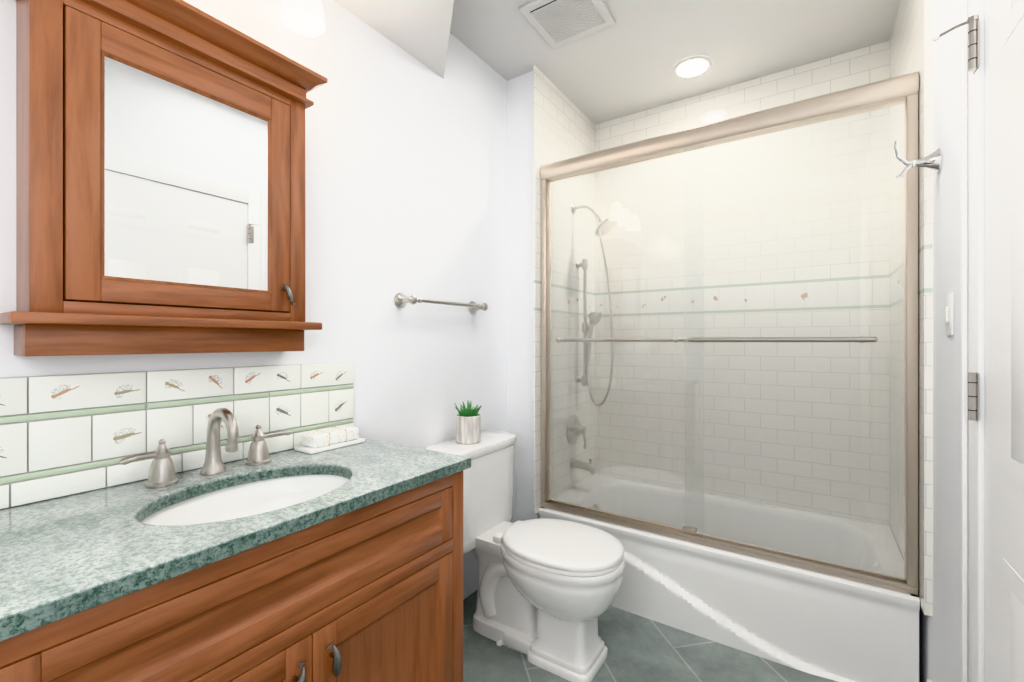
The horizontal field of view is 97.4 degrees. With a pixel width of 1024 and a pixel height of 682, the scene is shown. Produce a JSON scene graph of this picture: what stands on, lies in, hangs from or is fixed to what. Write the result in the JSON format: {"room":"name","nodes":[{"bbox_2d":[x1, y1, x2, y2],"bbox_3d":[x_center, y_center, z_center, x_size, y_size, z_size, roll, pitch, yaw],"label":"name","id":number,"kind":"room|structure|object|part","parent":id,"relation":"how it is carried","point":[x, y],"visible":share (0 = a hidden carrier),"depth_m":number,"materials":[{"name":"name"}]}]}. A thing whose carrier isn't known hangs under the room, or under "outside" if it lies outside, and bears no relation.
{"room":"bathroom","nodes":[
{"label":"bathroom","id":0,"kind":"room"},
{"bbox_2d":[0,0,959,681],"bbox_3d":[0.194,-0.150,1.235,1.927,2.740,3.410,0,0,34],"label":"wall","id":1,"kind":"structure","parent":0,"point":[419,133],"depth_m":1.85,"materials":[{"name":"white paint"}]},
{"bbox_2d":[0,0,327,355],"bbox_3d":[-0.800,-0.379,1.121,0.158,0.817,0.655,0,0,34],"label":"upper cabinet","id":2,"kind":"object","parent":1,"relation":"attached to","point":[160,144],"visible":1,"depth_m":1.03,"materials":[{"name":"brown wood"}]},
{"bbox_2d":[0,362,353,508],"bbox_3d":[-1.009,0.207,0.938,0.013,0.265,1.599,0,0,34],"label":"tile backsplash","id":3,"kind":"structure","parent":1,"relation":"attached to","point":[61,435],"depth_m":1.09,"materials":[{"name":"white tile"}]},
{"bbox_2d":[280,0,324,36],"bbox_3d":[-0.751,-1.056,1.186,0.166,0.218,0.560,0,0,34],"label":"vanity light","id":4,"kind":"object","parent":1,"relation":"attached to","point":[302,17],"visible":1,"depth_m":1.37,"materials":[{"name":"white glass"}]},
{"bbox_2d":[394,293,487,313],"bbox_3d":[-0.283,-0.162,1.961,0.086,0.062,0.522,0,0,34],"label":"towel rail","id":5,"kind":"object","parent":1,"relation":"attached to","point":[400,300],"visible":1,"depth_m":1.83,"materials":[{"name":"silver metal"}]},
{"bbox_2d":[519,0,615,48],"bbox_3d":[0.242,-1.391,1.930,0.310,0.016,0.310,0,0,34],"label":"air vent","id":6,"kind":"object","parent":1,"relation":"in","point":[560,23],"visible":1,"depth_m":1.93,"materials":[{"name":"white paint"}]},
{"bbox_2d":[672,55,712,78],"bbox_3d":[0.921,-1.395,2.300,0.190,0.008,0.190,0,0,34],"label":"recessed light","id":7,"kind":"object","parent":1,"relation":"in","point":[692,66],"visible":1,"depth_m":2.29,"materials":[{"name":"white glass"}]},
{"bbox_2d":[894,140,941,179],"bbox_3d":[1.243,-0.565,1.383,0.106,0.121,0.068,0,0,34],"label":"robe hook","id":8,"kind":"object","parent":1,"relation":"attached to","point":[933,161],"depth_m":1.37,"materials":[{"name":"silver metal"}]},
{"bbox_2d":[944,293,953,335],"bbox_3d":[1.210,-0.072,1.249,0.012,0.115,0.070,0,0,34],"label":"light switch","id":9,"kind":"object","parent":1,"relation":"attached to","point":[949,299],"visible":1,"depth_m":1.24,"materials":[{"name":"white plastic"}]},
{"bbox_2d":[926,0,984,681],"bbox_3d":[0.920,0.152,0.832,0.032,2.135,1.465,0,0,34],"label":"door frame","id":10,"kind":"structure","parent":1,"relation":"attached to","point":[972,86],"depth_m":1.00,"materials":[{"name":"white paint"}]},
{"bbox_2d":[931,0,1023,681],"bbox_3d":[0.772,0.195,0.665,0.092,2.030,0.833,0,0,34],"label":"entry door","id":11,"kind":"structure","parent":1,"relation":"in","point":[1004,19],"depth_m":0.87,"materials":[{"name":"white paint"}]},
{"bbox_2d":[566,203,616,474],"bbox_3d":[0.473,-0.023,2.581,0.262,1.576,0.190,0,0,34],"label":"shower fixture","id":12,"kind":"object","parent":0,"point":[574,429],"depth_m":2.61,"materials":[{"name":"silver metal"}]},
{"bbox_2d":[463,589,837,681],"bbox_3d":[0.194,1.270,1.235,1.927,0.100,3.410,0,0,34],"label":"floor","id":13,"kind":"structure","parent":0,"point":[640,649],"depth_m":1.72,"materials":[{"name":"tile"}]},
{"bbox_2d":[0,408,470,681],"bbox_3d":[-0.641,0.694,1.008,0.545,1.052,1.095,0,0,34],"label":"vanity","id":14,"kind":"object","parent":13,"relation":"on","point":[337,555],"visible":1,"depth_m":0.91,"materials":[{"name":"brown wood"}]},
{"bbox_2d":[118,408,291,487],"bbox_3d":[-0.736,0.254,1.140,0.145,0.171,0.396,0,0,34],"label":"faucet","id":15,"kind":"object","parent":14,"relation":"on","point":[162,474],"depth_m":1.14,"materials":[{"name":"silver metal"}]},
{"bbox_2d":[142,475,348,525],"bbox_3d":[-0.584,0.455,1.038,0.390,0.168,0.517,0,0,34],"label":"sink","id":16,"kind":"object","parent":14,"relation":"in","point":[264,493],"depth_m":1.16,"materials":[{"name":"white ceramic"}]},
{"bbox_3d":[-0.584,0.314,1.453,0.090,0.052,0.200,0,0,34],"label":"soap dish","id":17,"kind":"part","parent":14,"relation":"part of","materials":[{"name":"white ceramic"}]},
{"bbox_2d":[425,431,624,681],"bbox_3d":[0.068,0.831,1.842,0.790,0.779,0.476,0,0,34],"label":"toilet","id":18,"kind":"object","parent":13,"relation":"on","point":[545,584],"visible":0.97,"depth_m":1.74,"materials":[{"name":"white ceramic"}]},
{"bbox_2d":[455,400,481,443],"bbox_3d":[-0.188,0.351,1.966,0.115,0.180,0.117,0,0,34],"label":"plant pot","id":19,"kind":"object","parent":18,"relation":"on","point":[468,421],"visible":1,"depth_m":1.93,"materials":[{"name":"ceramic"}]},
{"bbox_3d":[-0.171,0.463,2.001,0.214,0.044,0.476,0,0,34],"label":"tank lid","id":20,"kind":"part","parent":18,"relation":"part of","materials":[{"name":"white ceramic"}]},
{"bbox_3d":[0.183,0.791,1.765,0.503,0.044,0.376,0,0,34],"label":"seat","id":21,"kind":"part","parent":18,"relation":"part of","materials":[{"name":"white plastic"}]},
{"bbox_2d":[539,474,919,681],"bbox_3d":[0.941,1.040,2.194,1.467,0.360,0.742,0,0,34],"label":"bathtub","id":22,"kind":"object","parent":13,"relation":"on","point":[831,627],"visible":0.73,"depth_m":1.86,"materials":[{"name":"white ceramic"}]},
{"bbox_2d":[540,72,918,595],"bbox_3d":[0.776,-0.029,1.947,1.465,1.777,0.141,0,0,34],"label":"shower door","id":23,"kind":"structure","parent":22,"relation":"on","point":[903,89],"depth_m":1.74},
{"bbox_2d":[533,0,932,616],"bbox_3d":[0.938,-0.260,2.181,1.500,2.280,0.790,0,0,34],"label":"shower","id":24,"kind":"object","parent":22,"relation":"on","point":[795,232],"visible":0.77,"depth_m":2.38,"materials":[{"name":"white tile"}]}
]}

